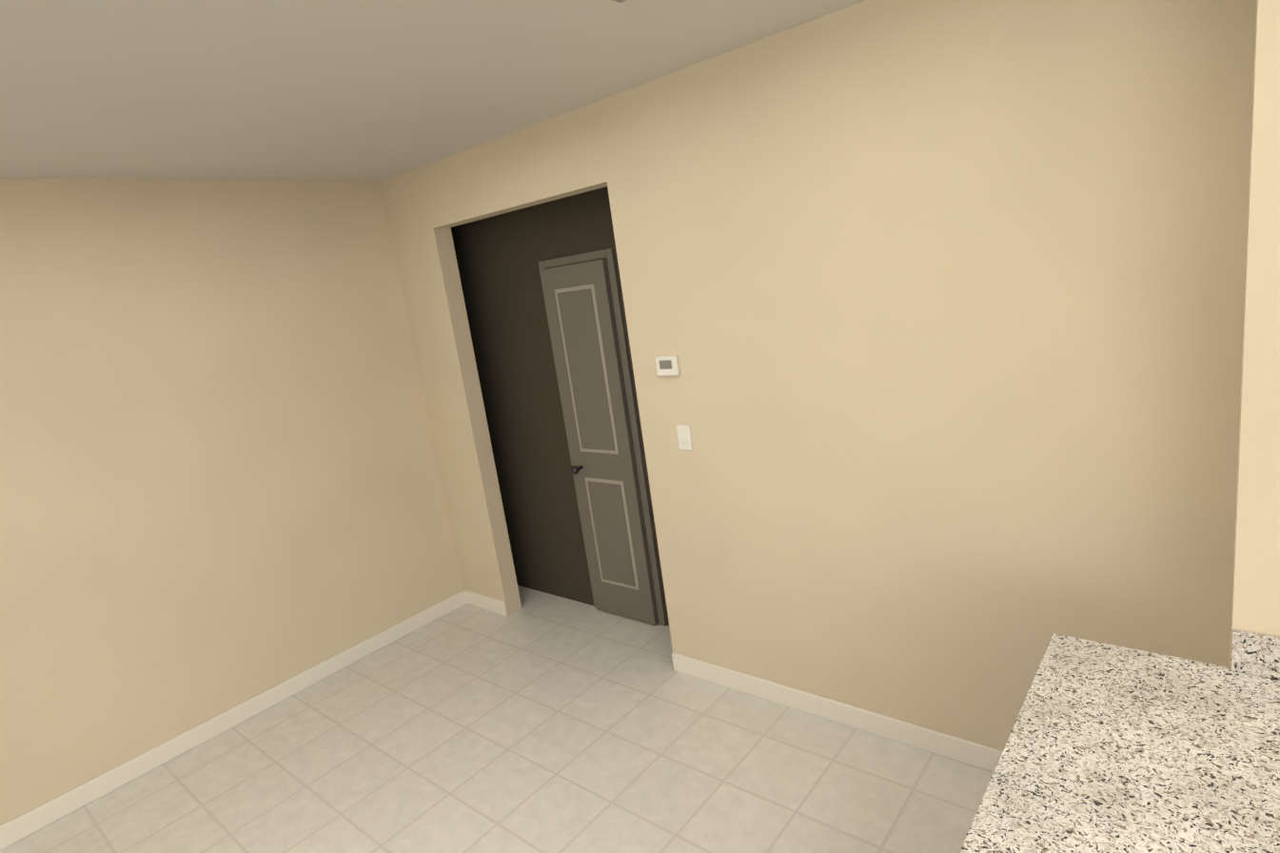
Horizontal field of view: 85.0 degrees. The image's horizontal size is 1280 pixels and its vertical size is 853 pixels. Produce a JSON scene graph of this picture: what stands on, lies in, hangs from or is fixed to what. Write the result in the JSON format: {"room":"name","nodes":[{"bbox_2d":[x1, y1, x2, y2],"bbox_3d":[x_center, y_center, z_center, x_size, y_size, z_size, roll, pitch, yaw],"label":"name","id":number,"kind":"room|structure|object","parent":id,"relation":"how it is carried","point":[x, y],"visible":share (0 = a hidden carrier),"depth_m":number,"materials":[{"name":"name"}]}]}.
{"room":"kitchen","nodes":[
{"label":"kitchen","id":0,"kind":"room"},
{"bbox_2d":[0,177,463,826],"bbox_3d":[-3.589,0.697,2.100,0.120,2.800,7.040,2,16,40],"label":"wall","id":1,"kind":"structure","parent":0,"point":[221,486],"depth_m":3.54,"materials":[{"name":"paint"}]},
{"bbox_2d":[0,590,464,849],"bbox_3d":[-3.344,2.004,2.345,0.014,0.100,6.770,2,16,40],"label":"baseboard","id":2,"kind":"structure","parent":1,"relation":"attached to","point":[53,810],"depth_m":3.61,"materials":[{"name":"white"}]},
{"bbox_2d":[0,0,865,182],"bbox_3d":[0.259,-0.962,0.308,8.370,0.100,10.240,2,16,40],"label":"ceiling","id":3,"kind":"structure","parent":0,"point":[343,90],"depth_m":2.34,"materials":[{"name":"white paint"}]},
{"bbox_2d":[0,585,993,852],"bbox_3d":[0.656,1.848,0.904,8.370,0.100,10.240,2,16,40],"label":"floor","id":4,"kind":"structure","parent":0,"point":[541,722],"depth_m":3.08,"materials":[{"name":"tile"}]},
{"bbox_2d":[959,629,1279,852],"bbox_3d":[0.929,1.175,0.777,1.202,1.181,2.247,2,16,40],"label":"countertop","id":5,"kind":"structure","parent":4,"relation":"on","point":[1110,748],"depth_m":1.44,"materials":[{"name":"white stone"}]},
{"bbox_2d":[451,186,669,626],"bbox_3d":[-0.324,-0.174,4.029,2.562,2.800,0.350,2,16,40],"label":"wall","id":6,"kind":"structure","parent":0,"point":[499,257],"depth_m":4.43,"materials":[{"name":"paint"}]},
{"bbox_2d":[541,258,658,625],"bbox_3d":[-0.251,0.144,4.061,0.480,2.130,0.116,2,16,40],"label":"room door","id":7,"kind":"structure","parent":6,"relation":"in","point":[584,334],"depth_m":4.04,"materials":[{"name":"grey wood"}]},
{"bbox_2d":[537,248,666,626],"bbox_3d":[-0.218,0.111,4.098,0.580,2.190,0.014,2,16,40],"label":"door frame","id":8,"kind":"structure","parent":6,"relation":"attached to","point":[607,254],"depth_m":3.93,"materials":[{"name":"grey wood"}]},
{"bbox_2d":[380,0,1256,750],"bbox_3d":[0.179,-0.091,3.305,4.030,2.800,0.120,2,16,40],"label":"wall","id":9,"kind":"structure","parent":0,"point":[935,306],"depth_m":2.49,"materials":[{"name":"paint"}]},
{"bbox_2d":[460,589,507,615],"bbox_3d":[-1.032,1.181,4.679,0.420,0.100,0.014,2,16,40],"label":"baseboard","id":10,"kind":"structure","parent":9,"relation":"attached to","point":[480,600],"depth_m":4.67,"materials":[{"name":"white wood"}]},
{"bbox_2d":[654,354,679,375],"bbox_3d":[0.124,-0.276,3.192,0.120,0.090,0.024,2,16,40],"label":"thermostat","id":11,"kind":"object","parent":9,"relation":"attached to","point":[666,365],"visible":1,"depth_m":3.18,"materials":[{"name":"white plastic"}]},
{"bbox_2d":[676,425,692,450],"bbox_3d":[0.205,0.053,3.241,0.075,0.118,0.011,2,16,40],"label":"light switch","id":12,"kind":"object","parent":9,"relation":"attached to","point":[684,437],"visible":1,"depth_m":3.24,"materials":[{"name":"white plastic"}]},
{"bbox_2d":[671,651,1002,771],"bbox_3d":[1.017,1.260,2.945,2.208,0.100,0.014,2,16,40],"label":"baseboard","id":13,"kind":"structure","parent":9,"relation":"attached to","point":[977,755],"depth_m":3.03,"materials":[{"name":"white wood"}]},
{"bbox_2d":[1228,0,1279,667],"bbox_3d":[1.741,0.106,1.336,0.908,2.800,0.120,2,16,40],"label":"wall","id":14,"kind":"structure","parent":0,"point":[1256,595],"depth_m":1.52,"materials":[{"name":"paint"}]}
]}

